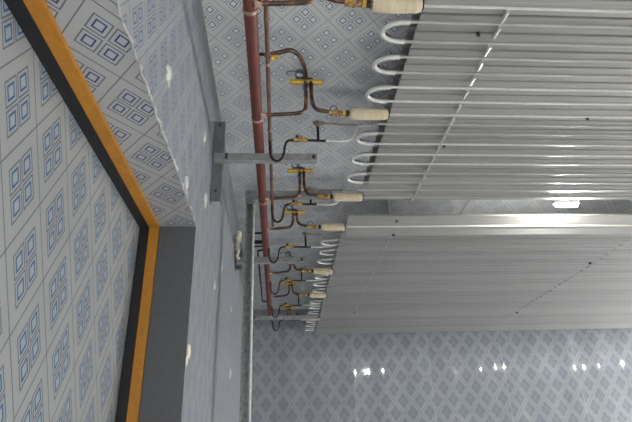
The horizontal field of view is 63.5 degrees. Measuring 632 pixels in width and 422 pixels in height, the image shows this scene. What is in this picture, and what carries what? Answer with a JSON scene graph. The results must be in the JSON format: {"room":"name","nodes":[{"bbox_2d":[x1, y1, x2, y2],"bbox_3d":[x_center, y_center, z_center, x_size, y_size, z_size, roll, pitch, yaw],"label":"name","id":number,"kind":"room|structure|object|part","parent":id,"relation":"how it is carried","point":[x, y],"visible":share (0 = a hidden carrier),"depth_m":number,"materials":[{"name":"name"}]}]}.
{"room":"cold storage room","nodes":[
{"label":"cold storage room","id":0,"kind":"room"},
{"bbox_2d":[0,0,139,421],"bbox_3d":[-0.591,0.696,0.704,0.093,2.400,1.690,0,-26,-4],"label":"floor","id":1,"kind":"structure","parent":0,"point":[69,239],"depth_m":1.11,"materials":[{"name":"white tile"}]},
{"bbox_2d":[4,0,148,421],"bbox_3d":[-0.527,0.712,0.701,0.031,2.375,1.650,0,-26,-4],"label":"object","id":2,"kind":"structure","parent":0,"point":[18,8],"depth_m":1.44,"materials":[{"name":"black rubber"}]},
{"bbox_2d":[45,0,253,421],"bbox_3d":[-0.467,0.673,1.451,0.127,3.100,8.450,0,-26,-4],"label":"wall","id":3,"kind":"structure","parent":0,"point":[186,308],"depth_m":1.66,"materials":[{"name":"grey tile"}]},
{"bbox_2d":[23,0,159,421],"bbox_3d":[-0.494,0.712,0.703,0.033,2.375,1.650,0,-26,-4],"label":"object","id":4,"kind":"structure","parent":3,"relation":"attached to","point":[39,10],"depth_m":1.43,"materials":[{"name":"orange paint"}]},
{"bbox_2d":[116,0,195,224],"bbox_3d":[-0.385,-0.271,1.184,0.016,0.026,1.430,0,-26,-4],"label":"trim","id":5,"kind":"structure","parent":3,"relation":"attached to","point":[118,8],"depth_m":1.20,"materials":[{"name":"white"}]},
{"bbox_2d":[166,63,171,87],"bbox_3d":[-0.400,-0.370,1.382,0.020,0.074,0.063,0,-26,-4],"label":"plug","id":6,"kind":"object","parent":3,"relation":"attached to","point":[168,66],"visible":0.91,"depth_m":1.37,"materials":[{"name":"white"}]},
{"bbox_2d":[185,176,188,195],"bbox_3d":[-0.419,-0.084,1.645,0.018,0.066,0.046,0,-26,-4],"label":"plug","id":7,"kind":"object","parent":3,"relation":"attached to","point":[186,177],"visible":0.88,"depth_m":1.64,"materials":[{"name":"white"}]},
{"bbox_2d":[186,344,190,365],"bbox_3d":[-0.419,0.469,1.664,0.019,0.076,0.057,0,-26,-4],"label":"plug","id":8,"kind":"object","parent":3,"relation":"attached to","point":[189,345],"visible":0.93,"depth_m":1.66,"materials":[{"name":"white"}]},
{"bbox_2d":[203,130,205,144],"bbox_3d":[-0.448,-0.292,2.041,0.018,0.076,0.050,0,-26,-4],"label":"plug","id":9,"kind":"object","parent":3,"relation":"attached to","point":[204,135],"visible":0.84,"depth_m":2.03,"materials":[{"name":"white"}]},
{"bbox_2d":[204,193,207,207],"bbox_3d":[-0.450,-0.045,2.072,0.018,0.070,0.054,0,-26,-4],"label":"plug","id":10,"kind":"object","parent":3,"relation":"attached to","point":[205,196],"visible":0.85,"depth_m":2.06,"materials":[{"name":"white"}]},
{"bbox_2d":[200,0,220,114],"bbox_3d":[-0.449,-0.739,2.087,0.008,0.008,1.140,0,-26,-4],"label":"trim","id":11,"kind":"structure","parent":3,"relation":"attached to","point":[200,0],"depth_m":2.21,"materials":[{"name":"grey"}]},
{"bbox_2d":[235,231,241,259],"bbox_3d":[-0.520,0.231,3.412,0.045,0.205,0.054,0,-26,-4],"label":"lump","id":12,"kind":"object","parent":3,"relation":"attached to","point":[239,233],"visible":1,"depth_m":3.42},
{"bbox_2d":[242,0,271,320],"bbox_3d":[-0.303,0.059,2.983,0.049,0.049,4.530,0,-26,-4],"label":"header","id":13,"kind":"object","parent":3,"relation":"attached to","point":[250,13],"visible":0.88,"depth_m":2.02,"materials":[{"name":"metal"}]},
{"bbox_2d":[254,232,262,246],"bbox_3d":[-0.377,0.183,3.229,0.077,0.024,0.223,0,-26,-4],"label":"pipe","id":14,"kind":"object","parent":3,"relation":"attached to","point":[255,241],"visible":0.51,"depth_m":3.25,"materials":[{"name":"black metal"}]},
{"bbox_2d":[257,249,266,301],"bbox_3d":[-0.412,0.525,3.924,0.048,0.012,1.212,0,-26,-4],"label":"pipe","id":15,"kind":"object","parent":3,"relation":"attached to","point":[258,250],"visible":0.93,"depth_m":3.83,"materials":[{"name":"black metal"}]},
{"bbox_2d":[210,122,316,204],"bbox_3d":[-0.231,-0.232,2.305,0.468,0.418,0.079,0,-26,-4],"label":"bracket","id":16,"kind":"object","parent":3,"relation":"attached to","point":[220,158],"visible":1,"depth_m":2.28,"materials":[{"name":"metal"}]},
{"bbox_3d":[-0.224,-0.236,2.293,0.457,0.037,0.030,0,-26,-4],"label":"arm","id":17,"kind":"part","parent":16,"relation":"part of","materials":[{"name":"metal"}]},
{"bbox_2d":[263,0,273,226],"bbox_3d":[-0.184,-0.427,2.002,0.022,0.022,2.330,0,-26,-4],"label":"header","id":18,"kind":"object","parent":3,"relation":"attached to","point":[266,8],"visible":0.86,"depth_m":1.90,"materials":[{"name":"brown metal"}]},
{"bbox_2d":[235,250,303,270],"bbox_3d":[-0.314,0.327,3.459,0.464,0.140,0.079,0,-26,-4],"label":"bracket","id":19,"kind":"object","parent":3,"relation":"attached to","point":[257,260],"visible":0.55,"depth_m":3.43,"materials":[{"name":"metal"}]},
{"bbox_3d":[-0.307,0.334,3.442,0.453,0.042,0.030,0,-26,-4],"label":"arm","id":20,"kind":"part","parent":19,"relation":"part of","materials":[{"name":"metal"}]},
{"bbox_2d":[259,48,307,79],"bbox_3d":[-0.075,-0.556,1.926,0.113,0.189,0.365,-14,-28,23],"label":"loop","id":21,"kind":"object","parent":3,"relation":"attached to","point":[274,54],"visible":1,"depth_m":1.77,"materials":[{"name":"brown metal"}]},
{"bbox_2d":[252,315,320,338],"bbox_3d":[-0.301,1.018,4.835,0.684,0.350,0.079,0,-26,-4],"label":"bracket","id":22,"kind":"object","parent":3,"relation":"attached to","point":[285,317],"visible":0.51,"depth_m":4.82,"materials":[{"name":"metal"}]},
{"bbox_3d":[-0.294,1.008,4.826,0.673,0.035,0.030,0,-26,-4],"label":"arm","id":23,"kind":"part","parent":22,"relation":"part of","materials":[{"name":"metal"}]},
{"bbox_2d":[271,295,319,317],"bbox_3d":[-0.183,0.852,4.605,0.438,0.220,0.023,0,-26,-4],"label":"liquid feed","id":24,"kind":"object","parent":3,"relation":"attached to","point":[298,296],"visible":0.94,"depth_m":4.60,"materials":[{"name":"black metal"}]},
{"bbox_2d":[272,302,319,320],"bbox_3d":[-0.197,0.992,5.046,0.472,0.187,0.052,0,-26,-4],"label":"suction riser","id":25,"kind":"object","parent":3,"relation":"attached to","point":[288,308],"visible":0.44,"depth_m":5.04,"materials":[{"name":"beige metal"}]},
{"bbox_2d":[270,267,325,294],"bbox_3d":[-0.139,0.545,3.982,0.438,0.220,0.023,0,-26,-4],"label":"liquid feed","id":26,"kind":"object","parent":3,"relation":"attached to","point":[286,279],"visible":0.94,"depth_m":3.97,"materials":[{"name":"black metal"}]},
{"bbox_2d":[271,277,326,297],"bbox_3d":[-0.148,0.653,4.358,0.472,0.187,0.052,0,-26,-4],"label":"suction riser","id":27,"kind":"object","parent":3,"relation":"attached to","point":[311,294],"visible":0.86,"depth_m":4.32,"materials":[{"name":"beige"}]},
{"bbox_2d":[269,251,332,274],"bbox_3d":[-0.110,0.389,3.822,0.472,0.187,0.052,0,-26,-4],"label":"suction riser","id":28,"kind":"object","parent":3,"relation":"attached to","point":[319,271],"visible":0.83,"depth_m":3.79,"materials":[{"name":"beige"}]},
{"bbox_2d":[268,232,334,262],"bbox_3d":[-0.095,0.239,3.361,0.438,0.220,0.023,0,-26,-4],"label":"liquid feed","id":29,"kind":"object","parent":3,"relation":"attached to","point":[305,234],"visible":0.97,"depth_m":3.36,"materials":[{"name":"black metal"}]},
{"bbox_2d":[267,204,345,231],"bbox_3d":[-0.060,0.038,3.111,0.472,0.187,0.052,0,-26,-4],"label":"suction riser","id":30,"kind":"object","parent":3,"relation":"attached to","point":[294,212],"visible":0.94,"depth_m":3.08,"materials":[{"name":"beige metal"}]},
{"bbox_2d":[271,187,357,222],"bbox_3d":[-0.004,-0.035,2.810,0.487,0.220,0.023,0,-26,-4],"label":"liquid feed","id":31,"kind":"object","parent":3,"relation":"attached to","point":[297,202],"visible":0.84,"depth_m":2.81,"materials":[{"name":"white metal"}]},
{"bbox_2d":[265,164,363,201],"bbox_3d":[-0.011,-0.163,2.775,0.523,0.249,0.052,0,-26,-4],"label":"suction riser","id":32,"kind":"object","parent":3,"relation":"attached to","point":[341,196],"visible":0.87,"depth_m":2.73,"materials":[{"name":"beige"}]},
{"bbox_2d":[269,120,376,161],"bbox_3d":[0.035,-0.309,2.255,0.487,0.220,0.023,0,-26,-4],"label":"liquid feed","id":33,"kind":"object","parent":3,"relation":"attached to","point":[317,123],"visible":1,"depth_m":2.25,"materials":[{"name":"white metal"}]},
{"bbox_3d":[0.009,-0.351,2.274,0.012,0.092,0.012,0,-26,-4],"label":"service stem","id":34,"kind":"part","parent":33,"relation":"part of","materials":[{"name":"black metal"}]},
{"bbox_2d":[261,69,389,120],"bbox_3d":[0.035,-0.485,2.123,0.523,0.249,0.052,0,-26,-4],"label":"suction riser","id":35,"kind":"object","parent":3,"relation":"attached to","point":[368,114],"visible":0.96,"depth_m":2.08,"materials":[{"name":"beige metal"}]},
{"bbox_2d":[254,0,423,13],"bbox_3d":[0.070,-0.731,1.624,0.523,0.249,0.052,0,-26,-4],"label":"suction riser","id":36,"kind":"object","parent":3,"relation":"attached to","point":[382,6],"visible":1,"depth_m":1.57,"materials":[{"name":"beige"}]},
{"bbox_2d":[202,0,631,309],"bbox_3d":[2.744,-0.779,2.393,7.620,0.120,8.690,0,-26,-4],"label":"ceiling","id":37,"kind":"structure","parent":0,"point":[338,44],"depth_m":2.66,"materials":[{"name":"grey tile"}]},
{"bbox_2d":[337,173,344,222],"bbox_3d":[0.158,-0.077,3.278,0.012,0.186,0.460,0,-26,-4],"label":"rail","id":38,"kind":"object","parent":37,"relation":"hanging from","point":[343,202],"visible":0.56,"depth_m":3.23,"materials":[{"name":"metal"}]},
{"bbox_2d":[451,200,471,213],"bbox_3d":[0.944,-0.079,3.334,0.012,0.186,0.460,0,-26,-4],"label":"rail","id":39,"kind":"object","parent":37,"relation":"hanging from","point":[469,201],"visible":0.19,"depth_m":3.27,"materials":[{"name":"metal"}]},
{"bbox_2d":[304,200,631,333],"bbox_3d":[2.956,0.574,4.611,6.027,0.370,2.999,0,-26,-4],"label":"bank","id":40,"kind":"object","parent":37,"relation":"hanging from","point":[393,273],"visible":0.96,"depth_m":3.99,"materials":[{"name":"metal"}]},
{"bbox_2d":[272,309,311,330],"bbox_3d":[-0.216,1.082,5.071,0.438,0.220,0.023,0,-26,-4],"label":"liquid feed","id":41,"kind":"object","parent":40,"relation":"attached to","point":[296,310],"visible":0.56,"depth_m":5.06,"materials":[{"name":"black metal"}]},
{"bbox_3d":[2.911,1.345,5.856,5.862,0.005,0.084,0,-26,-4],"label":"finned plate","id":42,"kind":"part","parent":40,"relation":"part of","materials":[{"name":"metal"}]},
{"bbox_3d":[2.917,1.308,5.779,5.862,0.005,0.084,0,-26,-4],"label":"finned plate","id":43,"kind":"part","parent":40,"relation":"part of","materials":[{"name":"metal"}]},
{"bbox_3d":[2.922,1.270,5.702,5.862,0.005,0.084,0,-26,-4],"label":"finned plate","id":44,"kind":"part","parent":40,"relation":"part of","materials":[{"name":"metal"}]},
{"bbox_3d":[2.928,1.232,5.626,5.862,0.005,0.084,0,-26,-4],"label":"finned plate","id":45,"kind":"part","parent":40,"relation":"part of","materials":[{"name":"metal"}]},
{"bbox_3d":[2.933,1.194,5.550,5.862,0.005,0.084,0,-26,-4],"label":"finned plate","id":46,"kind":"part","parent":40,"relation":"part of","materials":[{"name":"metal"}]},
{"bbox_3d":[2.938,1.157,5.473,5.862,0.005,0.084,0,-26,-4],"label":"finned plate","id":47,"kind":"part","parent":40,"relation":"part of","materials":[{"name":"metal"}]},
{"bbox_3d":[2.944,1.119,5.396,5.862,0.005,0.084,0,-26,-4],"label":"finned plate","id":48,"kind":"part","parent":40,"relation":"part of","materials":[{"name":"metal"}]},
{"bbox_3d":[2.949,1.081,5.320,5.862,0.005,0.084,0,-26,-4],"label":"finned plate","id":49,"kind":"part","parent":40,"relation":"part of","materials":[{"name":"metal"}]},
{"bbox_3d":[2.960,1.006,5.167,5.862,0.005,0.084,0,-26,-4],"label":"finned plate","id":50,"kind":"part","parent":40,"relation":"part of","materials":[{"name":"metal"}]},
{"bbox_3d":[2.962,1.043,5.244,5.847,0.005,0.084,0,-26,-4],"label":"finned plate","id":51,"kind":"part","parent":40,"relation":"part of","materials":[{"name":"metal"}]},
{"bbox_3d":[2.965,0.968,5.090,5.862,0.005,0.084,0,-26,-4],"label":"finned plate","id":52,"kind":"part","parent":40,"relation":"part of","materials":[{"name":"metal"}]},
{"bbox_3d":[2.971,0.930,5.014,5.862,0.005,0.084,0,-26,-4],"label":"finned plate","id":53,"kind":"part","parent":40,"relation":"part of","materials":[{"name":"metal"}]},
{"bbox_3d":[2.976,0.892,4.937,5.862,0.005,0.084,0,-26,-4],"label":"finned plate","id":54,"kind":"part","parent":40,"relation":"part of","materials":[{"name":"metal"}]},
{"bbox_3d":[2.982,0.855,4.861,5.862,0.005,0.084,0,-26,-4],"label":"finned plate","id":55,"kind":"part","parent":40,"relation":"part of","materials":[{"name":"metal"}]},
{"bbox_3d":[2.987,0.817,4.784,5.862,0.005,0.084,0,-26,-4],"label":"finned plate","id":56,"kind":"part","parent":40,"relation":"part of","materials":[{"name":"metal"}]},
{"bbox_3d":[2.992,0.779,4.708,5.862,0.005,0.084,0,-26,-4],"label":"finned plate","id":57,"kind":"part","parent":40,"relation":"part of","materials":[{"name":"metal"}]},
{"bbox_3d":[2.998,0.742,4.631,5.862,0.005,0.084,0,-26,-4],"label":"finned plate","id":58,"kind":"part","parent":40,"relation":"part of","materials":[{"name":"metal"}]},
{"bbox_3d":[3.008,0.666,4.478,5.862,0.005,0.084,0,-26,-4],"label":"finned plate","id":59,"kind":"part","parent":40,"relation":"part of","materials":[{"name":"metal"}]},
{"bbox_3d":[3.010,0.704,4.555,5.847,0.005,0.084,0,-26,-4],"label":"finned plate","id":60,"kind":"part","parent":40,"relation":"part of","materials":[{"name":"metal"}]},
{"bbox_3d":[3.014,0.628,4.402,5.862,0.005,0.084,0,-26,-4],"label":"finned plate","id":61,"kind":"part","parent":40,"relation":"part of","materials":[{"name":"metal"}]},
{"bbox_3d":[3.019,0.591,4.325,5.862,0.005,0.084,0,-26,-4],"label":"finned plate","id":62,"kind":"part","parent":40,"relation":"part of","materials":[{"name":"metal"}]},
{"bbox_3d":[3.025,0.553,4.248,5.862,0.005,0.084,0,-26,-4],"label":"finned plate","id":63,"kind":"part","parent":40,"relation":"part of","materials":[{"name":"metal"}]},
{"bbox_3d":[3.030,0.515,4.172,5.862,0.005,0.084,0,-26,-4],"label":"finned plate","id":64,"kind":"part","parent":40,"relation":"part of","materials":[{"name":"metal"}]},
{"bbox_3d":[3.035,0.477,4.095,5.862,0.005,0.084,0,-26,-4],"label":"finned plate","id":65,"kind":"part","parent":40,"relation":"part of","materials":[{"name":"metal"}]},
{"bbox_3d":[3.046,0.402,3.942,5.862,0.005,0.084,0,-26,-4],"label":"finned plate","id":66,"kind":"part","parent":40,"relation":"part of","materials":[{"name":"metal"}]},
{"bbox_3d":[3.048,0.440,4.019,5.847,0.005,0.084,0,-26,-4],"label":"finned plate","id":67,"kind":"part","parent":40,"relation":"part of","materials":[{"name":"metal"}]},
{"bbox_3d":[3.052,0.364,3.866,5.862,0.005,0.084,0,-26,-4],"label":"finned plate","id":68,"kind":"part","parent":40,"relation":"part of","materials":[{"name":"metal"}]},
{"bbox_3d":[3.057,0.326,3.789,5.862,0.005,0.084,0,-26,-4],"label":"finned plate","id":69,"kind":"part","parent":40,"relation":"part of","materials":[{"name":"metal"}]},
{"bbox_3d":[3.062,0.289,3.713,5.862,0.005,0.084,0,-26,-4],"label":"finned plate","id":70,"kind":"part","parent":40,"relation":"part of","materials":[{"name":"metal"}]},
{"bbox_3d":[3.068,0.251,3.636,5.862,0.005,0.084,0,-26,-4],"label":"finned plate","id":71,"kind":"part","parent":40,"relation":"part of","materials":[{"name":"metal"}]},
{"bbox_3d":[3.073,0.213,3.560,5.862,0.005,0.084,0,-26,-4],"label":"finned plate","id":72,"kind":"part","parent":40,"relation":"part of","materials":[{"name":"metal"}]},
{"bbox_3d":[3.079,0.175,3.483,5.862,0.005,0.084,0,-26,-4],"label":"finned plate","id":73,"kind":"part","parent":40,"relation":"part of","materials":[{"name":"metal"}]},
{"bbox_3d":[3.084,0.138,3.407,5.862,0.005,0.084,0,-26,-4],"label":"finned plate","id":74,"kind":"part","parent":40,"relation":"part of","materials":[{"name":"metal"}]},
{"bbox_3d":[3.100,0.080,3.283,5.847,0.066,0.167,0,-26,-4],"label":"finned plate","id":75,"kind":"part","parent":40,"relation":"part of","materials":[{"name":"metal"}]},
{"bbox_2d":[346,0,631,203],"bbox_3d":[3.153,-0.574,2.308,5.958,0.350,1.705,0,-26,-4],"label":"bank","id":76,"kind":"object","parent":37,"relation":"hanging from","point":[489,99],"visible":0.99,"depth_m":2.07,"materials":[{"name":"metal"}]},
{"bbox_3d":[3.146,-0.173,2.972,5.798,0.012,0.077,0,-26,-4],"label":"finned plate","id":77,"kind":"part","parent":76,"relation":"part of","materials":[{"name":"metal"}]},
{"bbox_3d":[3.152,-0.215,2.886,5.798,0.012,0.077,0,-26,-4],"label":"finned plate","id":78,"kind":"part","parent":76,"relation":"part of","materials":[{"name":"metal"}]},
{"bbox_3d":[3.159,-0.258,2.800,5.798,0.012,0.077,0,-26,-4],"label":"finned plate","id":79,"kind":"part","parent":76,"relation":"part of","materials":[{"name":"metal"}]},
{"bbox_3d":[3.164,-0.297,2.721,5.798,0.012,0.077,0,-26,-4],"label":"finned plate","id":80,"kind":"part","parent":76,"relation":"part of","materials":[{"name":"metal"}]},
{"bbox_3d":[3.170,-0.338,2.638,5.798,0.012,0.077,0,-26,-4],"label":"finned plate","id":81,"kind":"part","parent":76,"relation":"part of","materials":[{"name":"metal"}]},
{"bbox_3d":[3.175,-0.376,2.560,5.798,0.012,0.077,0,-26,-4],"label":"finned plate","id":82,"kind":"part","parent":76,"relation":"part of","materials":[{"name":"metal"}]},
{"bbox_3d":[3.190,-0.479,2.352,5.798,0.012,0.077,0,-26,-4],"label":"finned plate","id":83,"kind":"part","parent":76,"relation":"part of","materials":[{"name":"metal"}]},
{"bbox_3d":[3.196,-0.519,2.272,5.798,0.012,0.077,0,-26,-4],"label":"finned plate","id":84,"kind":"part","parent":76,"relation":"part of","materials":[{"name":"metal"}]},
{"bbox_3d":[3.201,-0.557,2.194,5.798,0.012,0.077,0,-26,-4],"label":"finned plate","id":85,"kind":"part","parent":76,"relation":"part of","materials":[{"name":"metal"}]},
{"bbox_3d":[3.207,-0.594,2.118,5.798,0.012,0.077,0,-26,-4],"label":"finned plate","id":86,"kind":"part","parent":76,"relation":"part of","materials":[{"name":"metal"}]},
{"bbox_3d":[3.212,-0.629,2.048,5.798,0.012,0.077,0,-26,-4],"label":"finned plate","id":87,"kind":"part","parent":76,"relation":"part of","materials":[{"name":"metal"}]},
{"bbox_3d":[3.217,-0.669,1.966,5.798,0.012,0.077,0,-26,-4],"label":"finned plate","id":88,"kind":"part","parent":76,"relation":"part of","materials":[{"name":"metal"}]},
{"bbox_3d":[3.147,-0.087,2.960,5.798,0.012,0.078,0,-26,-4],"label":"finned plate","id":89,"kind":"part","parent":76,"relation":"part of","materials":[{"name":"metal"}]},
{"bbox_3d":[3.153,-0.124,2.887,5.798,0.012,0.079,0,-26,-4],"label":"finned plate","id":90,"kind":"part","parent":76,"relation":"part of","materials":[{"name":"metal"}]},
{"bbox_3d":[3.158,-0.161,2.812,5.798,0.012,0.083,0,-26,-4],"label":"finned plate","id":91,"kind":"part","parent":76,"relation":"part of","materials":[{"name":"metal"}]},
{"bbox_3d":[3.163,-0.200,2.733,5.798,0.012,0.087,0,-26,-4],"label":"finned plate","id":92,"kind":"part","parent":76,"relation":"part of","materials":[{"name":"metal"}]},
{"bbox_3d":[3.169,-0.238,2.654,5.798,0.012,0.083,0,-26,-4],"label":"finned plate","id":93,"kind":"part","parent":76,"relation":"part of","materials":[{"name":"metal"}]},
{"bbox_3d":[3.174,-0.276,2.578,5.798,0.012,0.082,0,-26,-4],"label":"finned plate","id":94,"kind":"part","parent":76,"relation":"part of","materials":[{"name":"metal"}]},
{"bbox_3d":[3.180,-0.314,2.502,5.798,0.012,0.081,0,-26,-4],"label":"finned plate","id":95,"kind":"part","parent":76,"relation":"part of","materials":[{"name":"metal"}]},
{"bbox_3d":[3.185,-0.349,2.431,5.798,0.012,0.071,0,-26,-4],"label":"finned plate","id":96,"kind":"part","parent":76,"relation":"part of","materials":[{"name":"metal"}]},
{"bbox_3d":[3.189,-0.380,2.368,5.798,0.012,0.063,0,-26,-4],"label":"finned plate","id":97,"kind":"part","parent":76,"relation":"part of","materials":[{"name":"metal"}]},
{"bbox_3d":[3.194,-0.411,2.304,5.798,0.012,0.073,0,-26,-4],"label":"finned plate","id":98,"kind":"part","parent":76,"relation":"part of","materials":[{"name":"metal"}]},
{"bbox_3d":[3.199,-0.447,2.232,5.798,0.012,0.082,0,-26,-4],"label":"finned plate","id":99,"kind":"part","parent":76,"relation":"part of","materials":[{"name":"metal"}]},
{"bbox_3d":[3.204,-0.484,2.157,5.798,0.012,0.079,0,-26,-4],"label":"finned plate","id":100,"kind":"part","parent":76,"relation":"part of","materials":[{"name":"metal"}]},
{"bbox_3d":[3.209,-0.520,2.084,5.798,0.012,0.077,0,-26,-4],"label":"finned plate","id":101,"kind":"part","parent":76,"relation":"part of","materials":[{"name":"metal"}]},
{"bbox_3d":[3.214,-0.555,2.013,5.798,0.012,0.074,0,-26,-4],"label":"finned plate","id":102,"kind":"part","parent":76,"relation":"part of","materials":[{"name":"metal"}]},
{"bbox_3d":[3.219,-0.589,1.943,5.798,0.012,0.077,0,-26,-4],"label":"finned plate","id":103,"kind":"part","parent":76,"relation":"part of","materials":[{"name":"metal"}]},
{"bbox_3d":[3.224,-0.624,1.873,5.798,0.012,0.073,0,-26,-4],"label":"finned plate","id":104,"kind":"part","parent":76,"relation":"part of","materials":[{"name":"metal"}]},
{"bbox_3d":[3.229,-0.657,1.806,5.798,0.012,0.070,0,-26,-4],"label":"finned plate","id":105,"kind":"part","parent":76,"relation":"part of","materials":[{"name":"metal"}]},
{"bbox_2d":[553,200,578,206],"bbox_3d":[1.413,-0.185,2.967,0.144,0.351,0.028,0,-26,-4],"label":"ceiling lamp","id":106,"kind":"object","parent":37,"relation":"hanging from","point":[558,203],"visible":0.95,"depth_m":2.89,"materials":[{"name":"white plastic"}]},
{"bbox_2d":[555,204,577,206],"bbox_3d":[1.419,-0.033,2.893,0.124,0.013,0.018,0,-26,-4],"label":"diffuser","id":107,"kind":"object","parent":106,"relation":"attached to","point":[557,205],"depth_m":2.89,"materials":[{"name":"white plastic"}]},
{"bbox_2d":[251,309,631,421],"bbox_3d":[2.527,2.564,5.534,7.620,3.100,0.180,0,-26,-4],"label":"wall","id":108,"kind":"structure","parent":0,"point":[299,375],"depth_m":5.73,"materials":[{"name":"grey tile"}]},
{"bbox_3d":[2.703,2.111,0.965,7.920,0.120,8.690,0,-26,-4],"label":"floor","id":109,"kind":"structure","parent":0,"visible":0},
{"bbox_2d":[239,190,331,421],"bbox_3d":[-0.117,1.174,2.197,0.504,2.835,0.125,0,-26,-4],"label":"support post","id":110,"kind":"object","parent":109,"relation":"on","point":[251,196],"visible":0.9,"depth_m":2.55,"materials":[{"name":"metal"}]},
{"bbox_3d":[-0.149,-0.087,2.800,0.475,0.039,0.030,0,-26,-4],"label":"arm","id":111,"kind":"part","parent":110,"relation":"part of","materials":[{"name":"metal"}]}
]}

